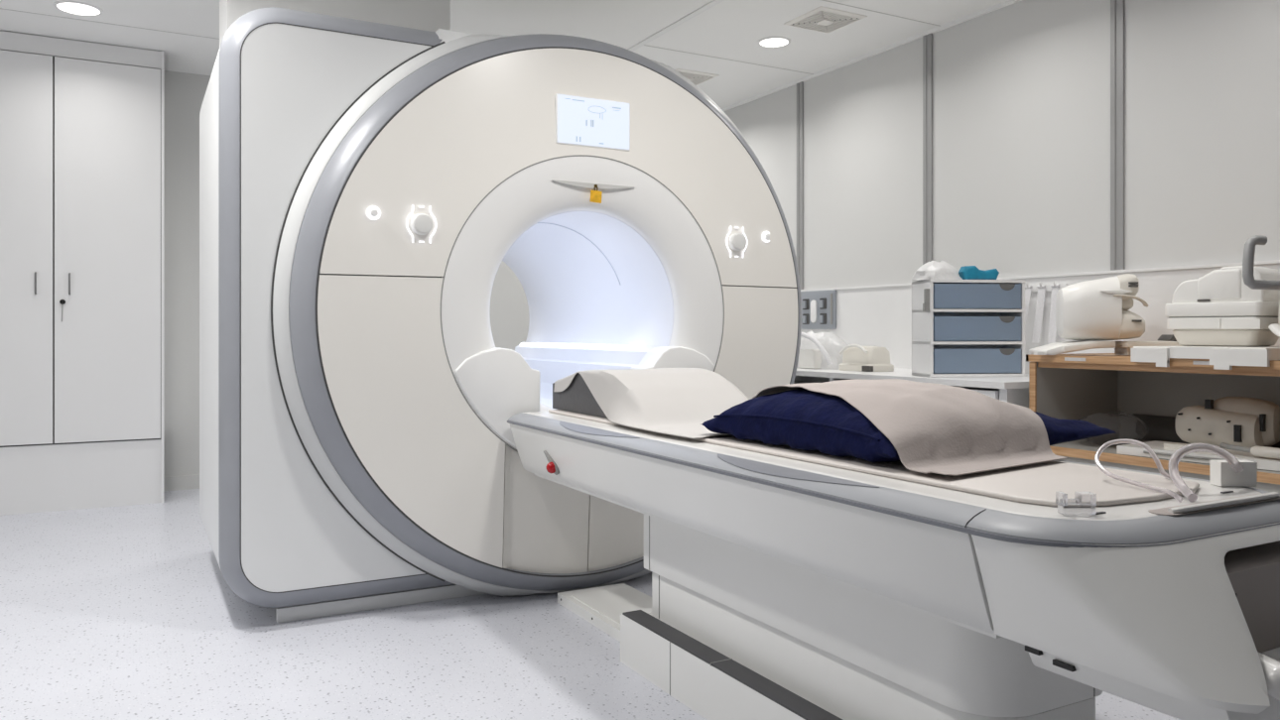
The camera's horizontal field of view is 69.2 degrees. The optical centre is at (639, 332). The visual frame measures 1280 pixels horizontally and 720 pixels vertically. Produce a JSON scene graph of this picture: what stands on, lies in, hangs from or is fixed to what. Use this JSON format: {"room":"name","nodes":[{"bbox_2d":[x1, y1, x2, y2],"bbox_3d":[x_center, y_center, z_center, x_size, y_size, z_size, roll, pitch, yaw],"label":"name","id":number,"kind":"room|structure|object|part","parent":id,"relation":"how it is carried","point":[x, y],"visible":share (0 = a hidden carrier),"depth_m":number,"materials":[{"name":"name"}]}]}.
{"room":"radiology room","nodes":[
{"label":"radiology room","id":0,"kind":"room"},
{"bbox_2d":[163,70,529,477],"bbox_3d":[-2.329,-0.325,6.262,5.940,2.650,0.100,0,0,-29],"label":"wall","id":1,"kind":"structure","parent":0,"point":[184,92],"depth_m":5.90,"materials":[{"name":"grey paint"}]},
{"bbox_2d":[163,474,199,491],"bbox_3d":[-1.394,0.955,6.709,3.670,0.090,0.015,0,0,-29],"label":"baseboard","id":2,"kind":"structure","parent":1,"relation":"attached to","point":[185,482],"depth_m":5.88,"materials":[{"name":"grey paint"}]},
{"bbox_2d":[0,0,1007,108],"bbox_3d":[-0.318,-1.690,2.597,5.940,0.080,8.460,0,0,-29],"label":"ceiling","id":3,"kind":"structure","parent":0,"point":[729,29],"depth_m":5.03,"materials":[{"name":"white paint"}]},
{"bbox_2d":[53,0,103,15],"bbox_3d":[-2.855,-1.646,4.718,0.217,0.008,0.217,0,0,-29],"label":"recessed light","id":4,"kind":"object","parent":3,"relation":"in","point":[72,7],"visible":1,"depth_m":4.71,"materials":[{"name":"white plastic"}]},
{"bbox_2d":[57,2,99,14],"bbox_3d":[-2.855,-1.647,4.718,0.185,0.004,0.185,0,0,-29],"label":"diffuser","id":5,"kind":"object","parent":4,"relation":"attached to","point":[72,8],"depth_m":4.71,"materials":[{"name":"white plastic"}]},
{"bbox_2d":[627,0,724,51],"bbox_3d":[1.071,-1.647,3.359,0.040,0.006,8.260,0,0,-29],"label":"trim","id":6,"kind":"structure","parent":3,"relation":"attached to","point":[712,3],"depth_m":4.95,"materials":[{"name":"white metal"}]},
{"bbox_2d":[674,68,719,85],"bbox_3d":[0.299,-1.642,6.004,0.306,0.016,0.306,0,0,-29],"label":"ceiling vent","id":7,"kind":"object","parent":3,"relation":"in","point":[697,77],"visible":0.47,"depth_m":5.93,"materials":[{"name":"metal"}]},
{"bbox_2d":[643,44,813,74],"bbox_3d":[0.573,-1.649,5.630,1.260,0.002,0.006,0,0,-29],"label":"trim","id":8,"kind":"structure","parent":3,"relation":"attached to","point":[644,45],"depth_m":5.61,"materials":[{"name":"white metal"}]},
{"bbox_2d":[757,36,790,47],"bbox_3d":[0.761,-1.646,5.265,0.192,0.008,0.192,0,0,-29],"label":"recessed light","id":9,"kind":"object","parent":3,"relation":"in","point":[769,42],"visible":1,"depth_m":5.26,"materials":[{"name":"white plastic"}]},
{"bbox_2d":[760,38,787,46],"bbox_3d":[0.761,-1.647,5.265,0.160,0.004,0.160,0,0,-29],"label":"diffuser","id":10,"kind":"object","parent":9,"relation":"attached to","point":[763,42],"depth_m":5.26,"materials":[{"name":"white plastic"}]},
{"bbox_2d":[783,5,867,33],"bbox_3d":[0.976,-1.642,4.898,0.306,0.016,0.306,0,0,-29],"label":"ceiling vent","id":11,"kind":"object","parent":3,"relation":"in","point":[821,19],"visible":1,"depth_m":4.87,"materials":[{"name":"metal"}]},
{"bbox_3d":[0.976,-1.641,4.898,0.070,0.014,0.070,0,0,-29],"label":"plate","id":12,"kind":"part","parent":11,"relation":"part of","materials":[{"name":"metal"}]},
{"bbox_2d":[822,0,940,26],"bbox_3d":[1.083,-1.649,4.700,1.260,0.002,0.006,0,0,-29],"label":"trim","id":13,"kind":"structure","parent":3,"relation":"attached to","point":[823,0],"depth_m":4.78,"materials":[{"name":"grey metal"}]},
{"bbox_2d":[0,489,1180,719],"bbox_3d":[-0.318,1.040,2.597,5.940,0.080,8.460,0,0,-29],"label":"floor","id":14,"kind":"structure","parent":0,"point":[130,612],"depth_m":2.94,"materials":[{"name":"plastic"}]},
{"bbox_2d":[0,30,163,515],"bbox_3d":[-3.377,-0.323,5.350,1.115,2.645,0.480,0,0,-29],"label":"wardrobe","id":15,"kind":"object","parent":14,"relation":"on","point":[81,123],"visible":1,"depth_m":5.23,"materials":[{"name":"metal"}]},
{"bbox_3d":[-3.507,-0.459,5.046,0.530,2.156,0.022,0,0,-29],"label":"door","id":16,"kind":"part","parent":15,"relation":"part of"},
{"bbox_3d":[-3.332,-0.271,5.115,0.010,0.124,0.026,0,0,-29],"label":"handle","id":17,"kind":"part","parent":15,"relation":"part of","materials":[{"name":"metal"}]},
{"bbox_3d":[-3.193,-0.271,5.192,0.010,0.124,0.026,0,0,-29],"label":"handle","id":18,"kind":"part","parent":15,"relation":"part of","materials":[{"name":"metal"}]},
{"bbox_3d":[-3.037,-0.459,5.304,0.526,2.156,0.022,0,0,-29],"label":"door","id":19,"kind":"part","parent":15,"relation":"part of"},
{"bbox_2d":[199,6,801,623],"bbox_3d":[-0.625,-0.070,4.145,2.376,2.140,1.634,0,0,-29],"label":"scanner","id":20,"kind":"object","parent":14,"relation":"on","point":[366,188],"visible":0.87,"depth_m":3.26,"materials":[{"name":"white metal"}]},
{"bbox_2d":[219,0,450,46],"bbox_3d":[-1.333,-1.385,4.071,0.908,0.530,0.380,0,0,-29],"label":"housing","id":21,"kind":"object","parent":20,"relation":"on","point":[425,15],"visible":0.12,"depth_m":3.96,"materials":[{"name":"white plastic"}]},
{"bbox_3d":[-1.039,-0.082,3.222,0.643,1.908,0.031,0,0,-29],"label":"panel","id":22,"kind":"part","parent":20,"relation":"part of","materials":[{"name":"white plastic"}]},
{"bbox_3d":[-0.747,-0.370,3.174,0.077,0.077,0.047,0,0,-29],"label":"control knob","id":23,"kind":"part","parent":20,"relation":"part of","materials":[{"name":"white plastic"}]},
{"bbox_2d":[589,184,602,203],"bbox_3d":[-0.166,-0.519,3.478,0.048,0.068,0.013,0,0,-29],"label":"tag","id":24,"kind":"object","parent":20,"relation":"hanging from","point":[595,195],"visible":1,"depth_m":3.47,"materials":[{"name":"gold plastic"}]},
{"bbox_3d":[0.397,-0.370,3.801,0.077,0.077,0.047,0,0,-29],"label":"control knob","id":25,"kind":"part","parent":20,"relation":"part of","materials":[{"name":"white plastic"}]},
{"bbox_2d":[507,409,1279,719],"bbox_3d":[0.421,0.637,2.401,0.720,0.725,2.506,0,0,-29],"label":"table","id":26,"kind":"object","parent":14,"relation":"on","point":[789,583],"visible":0.94,"depth_m":1.75,"materials":[{"name":"white plastic"}]},
{"bbox_2d":[552,373,607,418],"bbox_3d":[0.036,0.203,3.111,0.389,0.145,0.750,0,0,-29],"label":"cushion","id":27,"kind":"object","parent":26,"relation":"on","point":[576,398],"visible":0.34,"depth_m":3.16,"materials":[{"name":"grey plastic"}]},
{"bbox_2d":[553,368,749,438],"bbox_3d":[0.098,0.198,2.951,0.487,0.152,1.023,0,0,-29],"label":"sheet","id":28,"kind":"object","parent":27,"relation":"on","point":[677,402],"visible":0.77,"depth_m":2.88,"materials":[{"name":"white fabric"}]},
{"bbox_3d":[-0.012,0.981,3.184,0.277,0.039,0.715,0,0,-29],"label":"floor plate","id":29,"kind":"part","parent":26,"relation":"part of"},
{"bbox_3d":[0.392,0.316,2.453,0.720,0.010,2.276,0,0,-29],"label":"rim trim","id":30,"kind":"part","parent":26,"relation":"part of","materials":[{"name":"white plastic"}]},
{"bbox_2d":[701,387,1116,462],"bbox_3d":[0.635,0.198,2.304,0.704,0.142,0.704,0,0,-29],"label":"pillow","id":31,"kind":"object","parent":26,"relation":"on","point":[803,419],"visible":0.61,"depth_m":2.12,"materials":[{"name":"fabric"}]},
{"bbox_2d":[752,379,1067,476],"bbox_3d":[0.632,0.194,2.208,0.588,0.150,0.799,0,0,-29],"label":"sheet","id":32,"kind":"object","parent":31,"relation":"on","point":[945,430],"visible":1,"depth_m":1.98,"materials":[{"name":"white fabric"}]},
{"bbox_2d":[1055,492,1096,514],"bbox_3d":[0.684,0.269,1.455,0.052,0.033,0.024,0,0,1],"label":"clip","id":33,"kind":"object","parent":26,"relation":"on","point":[1084,503],"visible":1,"depth_m":1.45,"materials":[{"name":"plastic"}]},
{"bbox_2d":[1094,438,1183,502],"bbox_3d":[0.899,0.243,1.683,0.135,0.085,0.215,0,0,26],"label":"tube","id":34,"kind":"object","parent":26,"relation":"on","point":[1102,448],"visible":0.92,"depth_m":1.70,"materials":[{"name":"clear plastic"}]},
{"bbox_2d":[1168,443,1243,502],"bbox_3d":[1.000,0.243,1.659,0.246,0.087,0.069,0,0,-41],"label":"hose","id":35,"kind":"object","parent":26,"relation":"on","point":[1174,460],"visible":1,"depth_m":1.66,"materials":[{"name":"clear plastic"}]},
{"bbox_3d":[0.974,0.281,1.536,0.312,0.013,0.027,0,0,-29],"label":"pull handle","id":36,"kind":"part","parent":26,"relation":"part of","materials":[{"name":"grey plastic"}]},
{"bbox_2d":[1209,460,1257,487],"bbox_3d":[1.108,0.263,1.729,0.071,0.045,0.032,0,0,-1],"label":"block","id":37,"kind":"object","parent":26,"relation":"on","point":[1221,474],"visible":0.96,"depth_m":1.71,"materials":[{"name":"white plastic"}]},
{"bbox_3d":[0.970,0.426,1.516,0.440,0.132,0.145,0,0,-29],"label":"connector plate","id":38,"kind":"part","parent":26,"relation":"part of","materials":[{"name":"black plastic"}]},
{"bbox_3d":[0.848,0.465,1.295,0.047,0.047,0.160,0,0,-4],"label":"foot lever","id":39,"kind":"part","parent":26,"relation":"part of","materials":[{"name":"silver metal"}]},
{"bbox_2d":[793,344,1028,408],"bbox_3d":[0.989,0.531,5.419,0.707,0.939,3.350,0,0,-29],"label":"countertop","id":40,"kind":"structure","parent":14,"relation":"on","point":[1012,390],"depth_m":4.62,"materials":[{"name":"metal"}]},
{"bbox_2d":[796,330,848,370],"bbox_3d":[1.021,0.096,5.341,0.356,0.217,0.619,0,0,-29],"label":"coil","id":41,"kind":"object","parent":40,"relation":"on","point":[820,350],"visible":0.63,"depth_m":5.15,"materials":[{"name":"plastic"}]},
{"bbox_3d":[1.121,0.091,4.881,0.016,0.059,0.209,0,0,-29],"label":"handle","id":42,"kind":"part","parent":40,"relation":"part of","materials":[{"name":"beige plastic"}]},
{"bbox_3d":[1.197,0.133,4.917,0.192,0.143,0.270,0,0,-29],"label":"small coil","id":43,"kind":"part","parent":40,"relation":"part of","materials":[{"name":"beige plastic"}]},
{"bbox_2d":[911,279,1025,377],"bbox_3d":[1.518,-0.018,4.329,0.479,0.443,0.210,0,0,-7],"label":"drawer unit","id":44,"kind":"object","parent":40,"relation":"on","point":[960,327],"visible":1,"depth_m":4.23,"materials":[{"name":"blue plastic"}]},
{"bbox_2d":[911,260,962,280],"bbox_3d":[1.378,-0.287,4.312,0.215,0.095,0.160,0,0,-29],"label":"bag","id":45,"kind":"object","parent":44,"relation":"on","point":[933,270],"visible":0.97,"depth_m":4.26,"materials":[{"name":"white plastic"}]},
{"bbox_3d":[1.530,-0.165,4.325,0.415,0.112,0.192,0,0,-7],"label":"drawer","id":46,"kind":"part","parent":44,"relation":"part of","materials":[{"name":"blue plastic"}]},
{"bbox_3d":[1.530,-0.017,4.325,0.415,0.112,0.192,0,0,-7],"label":"drawer","id":47,"kind":"part","parent":44,"relation":"part of","materials":[{"name":"blue plastic"}]},
{"bbox_3d":[1.530,0.132,4.325,0.415,0.112,0.192,0,0,-7],"label":"drawer","id":48,"kind":"part","parent":44,"relation":"part of","materials":[{"name":"blue plastic"}]},
{"bbox_2d":[958,265,999,279],"bbox_3d":[1.577,-0.274,4.321,0.173,0.068,0.080,0,0,-4],"label":"pouch","id":49,"kind":"object","parent":44,"relation":"on","point":[966,272],"visible":0.91,"depth_m":4.28,"materials":[{"name":"fabric"}]},
{"bbox_3d":[1.363,0.410,4.069,0.020,0.330,0.495,0,0,-29],"label":"drawer","id":50,"kind":"part","parent":40,"relation":"part of","materials":[{"name":"white"}]},
{"bbox_2d":[1025,334,1279,494],"bbox_3d":[2.224,0.505,3.214,0.734,0.991,1.697,0,0,-29],"label":"wooden shelf","id":51,"kind":"object","parent":14,"relation":"on","point":[1061,386],"depth_m":3.67,"materials":[{"name":"brown wood"}]},
{"bbox_3d":[1.723,0.062,3.732,0.305,0.056,0.182,0,0,0],"label":"flat coil","id":52,"kind":"part","parent":51,"relation":"part of","materials":[{"name":"white plastic"}]},
{"bbox_2d":[1055,273,1148,340],"bbox_3d":[1.859,-0.100,3.733,0.326,0.266,0.268,0,0,18],"label":"coil","id":53,"kind":"object","parent":51,"relation":"on","point":[1094,310],"visible":1,"depth_m":3.63,"materials":[{"name":"white plastic"}]},
{"bbox_2d":[1077,410,1149,446],"bbox_3d":[1.882,0.383,3.716,0.280,0.136,0.266,0,0,-29],"label":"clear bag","id":54,"kind":"object","parent":51,"relation":"on","point":[1126,426],"visible":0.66,"depth_m":3.63,"materials":[{"name":"clear plastic"}]},
{"bbox_3d":[2.118,0.050,3.702,0.427,0.081,0.160,0,0,0],"label":"flat coil","id":55,"kind":"part","parent":51,"relation":"part of","materials":[{"name":"beige plastic"}]},
{"bbox_3d":[2.118,0.063,3.702,0.427,0.055,0.160,0,0,0],"label":"plate","id":56,"kind":"part","parent":51,"relation":"part of","materials":[{"name":"white plastic"}]},
{"bbox_3d":[2.253,0.131,3.192,0.578,0.022,1.610,0,0,-29],"label":"rail","id":57,"kind":"part","parent":51,"relation":"part of","materials":[{"name":"brown wood"}]},
{"bbox_3d":[2.107,0.427,3.207,0.289,0.048,0.780,0,0,-35],"label":"spine coil","id":58,"kind":"part","parent":51,"relation":"part of","materials":[{"name":"white plastic"}]},
{"bbox_2d":[1130,345,1279,370],"bbox_3d":[2.082,0.087,3.264,0.449,0.074,0.460,0,0,-29],"label":"tray","id":59,"kind":"object","parent":51,"relation":"on","point":[1220,357],"visible":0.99,"depth_m":3.11,"materials":[{"name":"white plastic"}]},
{"bbox_2d":[1164,265,1279,346],"bbox_3d":[2.113,-0.091,3.346,0.261,0.281,0.319,0,0,-36],"label":"coil","id":60,"kind":"object","parent":59,"relation":"on","point":[1216,309],"visible":0.88,"depth_m":3.25,"materials":[{"name":"white plastic"}]},
{"bbox_3d":[2.058,-0.167,3.282,0.050,0.114,0.145,0,0,-36],"label":"panel","id":61,"kind":"part","parent":60,"relation":"part of","materials":[{"name":"white plastic"}]},
{"bbox_2d":[1172,329,1279,346],"bbox_3d":[2.115,0.019,3.348,0.230,0.060,0.285,0,0,-36],"label":"tub","id":62,"kind":"object","parent":59,"relation":"in","point":[1186,337],"depth_m":3.26,"materials":[{"name":"white plastic"}]},
{"bbox_2d":[1132,413,1279,448],"bbox_3d":[2.368,0.399,3.432,0.023,0.105,1.140,0,0,-29],"label":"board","id":63,"kind":"object","parent":51,"relation":"on","point":[1161,429],"visible":0.33,"depth_m":3.81,"materials":[{"name":"plastic"}]},
{"bbox_2d":[1175,396,1279,447],"bbox_3d":[2.157,0.330,3.407,0.185,0.182,0.315,0,0,-36],"label":"coil","id":64,"kind":"object","parent":51,"relation":"on","point":[1235,421],"visible":0.95,"depth_m":3.34,"materials":[{"name":"beige plastic"}]},
{"bbox_2d":[1219,442,1279,459],"bbox_3d":[2.068,0.399,3.147,0.052,0.036,0.256,0,0,-14],"label":"cable","id":65,"kind":"object","parent":51,"relation":"on","point":[1261,451],"visible":1,"depth_m":3.09,"materials":[{"name":"white plastic"}]},
{"bbox_3d":[2.053,0.398,3.194,0.031,0.018,0.158,0,0,-4],"label":"cord","id":66,"kind":"part","parent":65,"relation":"part of","materials":[{"name":"white plastic"}]},
{"bbox_2d":[1242,235,1279,289],"bbox_3d":[2.068,-0.106,2.908,0.364,0.394,0.097,0,0,-9],"label":"bar","id":67,"kind":"object","parent":51,"relation":"on","point":[1249,245],"visible":1,"depth_m":2.89,"materials":[{"name":"metal"}]},
{"bbox_2d":[1268,302,1279,337],"bbox_3d":[2.250,-0.044,3.124,0.233,0.270,0.185,0,0,-39],"label":"coil","id":68,"kind":"object","parent":51,"relation":"on","point":[1275,328],"visible":1,"depth_m":3.13,"materials":[{"name":"white plastic"}]},
{"bbox_2d":[723,0,1279,289],"bbox_3d":[2.242,-0.325,4.002,0.100,2.650,8.260,0,0,-29],"label":"wall","id":69,"kind":"structure","parent":0,"point":[1021,89],"depth_m":4.47,"materials":[{"name":"paint"}]},
{"bbox_2d":[0,7,722,109],"bbox_3d":[-1.896,-1.649,5.473,5.740,0.002,0.006,0,0,-29],"label":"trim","id":70,"kind":"structure","parent":69,"relation":"attached to","point":[0,8],"depth_m":4.95,"materials":[{"name":"grey metal"}]},
{"bbox_2d":[796,81,803,289],"bbox_3d":[1.046,-0.962,6.064,0.013,1.376,0.060,0,0,-29],"label":"trim","id":71,"kind":"structure","parent":69,"relation":"attached to","point":[800,86],"depth_m":6.05,"materials":[{"name":"metal"}]},
{"bbox_2d":[800,289,836,329],"bbox_3d":[1.116,-0.141,5.885,0.036,0.242,0.355,0,0,-29],"label":"wall panel","id":72,"kind":"object","parent":69,"relation":"attached to","point":[819,308],"visible":0.93,"depth_m":5.85,"materials":[{"name":"grey metal"}]},
{"bbox_3d":[1.059,-0.083,5.968,0.016,0.048,0.028,0,0,-29],"label":"lever","id":73,"kind":"part","parent":72,"relation":"part of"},
{"bbox_3d":[1.059,-0.178,5.968,0.016,0.048,0.028,0,0,-29],"label":"lever","id":74,"kind":"part","parent":72,"relation":"part of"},
{"bbox_3d":[1.141,-0.083,5.819,0.016,0.048,0.028,0,0,-29],"label":"lever","id":75,"kind":"part","parent":72,"relation":"part of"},
{"bbox_3d":[1.141,-0.178,5.819,0.016,0.048,0.028,0,0,-29],"label":"lever","id":76,"kind":"part","parent":72,"relation":"part of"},
{"bbox_2d":[721,0,1022,111],"bbox_3d":[2.189,-1.641,3.973,0.020,0.018,8.260,0,0,-29],"label":"trim","id":77,"kind":"structure","parent":69,"relation":"attached to","point":[1008,2],"depth_m":5.38,"materials":[{"name":"white metal"}]},
{"bbox_2d":[922,33,932,264],"bbox_3d":[1.580,-0.962,5.090,0.013,1.376,0.060,0,0,-29],"label":"trim","id":78,"kind":"structure","parent":69,"relation":"attached to","point":[928,39],"depth_m":5.09,"materials":[{"name":"metal"}]},
{"bbox_2d":[800,259,1279,374],"bbox_3d":[2.188,0.363,3.972,0.022,1.274,8.220,0,0,-29],"label":"wall","id":79,"kind":"structure","parent":69,"relation":"attached to","point":[880,316],"depth_m":4.53,"materials":[{"name":"white paint"}]},
{"bbox_2d":[1025,281,1067,291],"bbox_3d":[1.919,-0.216,4.406,0.051,0.042,0.220,0,0,-29],"label":"hook rail","id":80,"kind":"object","parent":79,"relation":"attached to","point":[1048,287],"visible":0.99,"depth_m":4.40,"materials":[{"name":"white metal"}]},
{"bbox_2d":[1024,285,1032,322],"bbox_3d":[1.840,-0.046,4.472,0.092,0.352,0.041,0,0,2],"label":"strap","id":81,"kind":"object","parent":80,"relation":"hanging from","point":[1028,291],"visible":0.3,"depth_m":4.46,"materials":[{"name":"white fabric"}]},
{"bbox_2d":[1031,285,1045,343],"bbox_3d":[1.895,-0.086,4.407,0.032,0.272,0.056,0,0,-29],"label":"strap","id":82,"kind":"object","parent":80,"relation":"hanging from","point":[1041,290],"visible":1,"depth_m":4.40,"materials":[{"name":"white fabric"}]},
{"bbox_3d":[1.936,-0.210,4.415,0.012,0.030,0.220,0,0,-29],"label":"rail","id":83,"kind":"part","parent":80,"relation":"part of","materials":[{"name":"white metal"}]},
{"bbox_2d":[1047,284,1059,344],"bbox_3d":[1.933,-0.076,4.337,0.032,0.292,0.046,0,0,-29],"label":"strap","id":84,"kind":"object","parent":80,"relation":"hanging from","point":[1052,337],"visible":0.74,"depth_m":4.34,"materials":[{"name":"white fabric"}]},
{"bbox_2d":[1110,0,1124,270],"bbox_3d":[2.116,-0.962,4.113,0.013,1.376,0.060,0,0,-29],"label":"trim","id":85,"kind":"structure","parent":69,"relation":"attached to","point":[1116,6],"depth_m":4.11,"materials":[{"name":"metal"}]}
]}

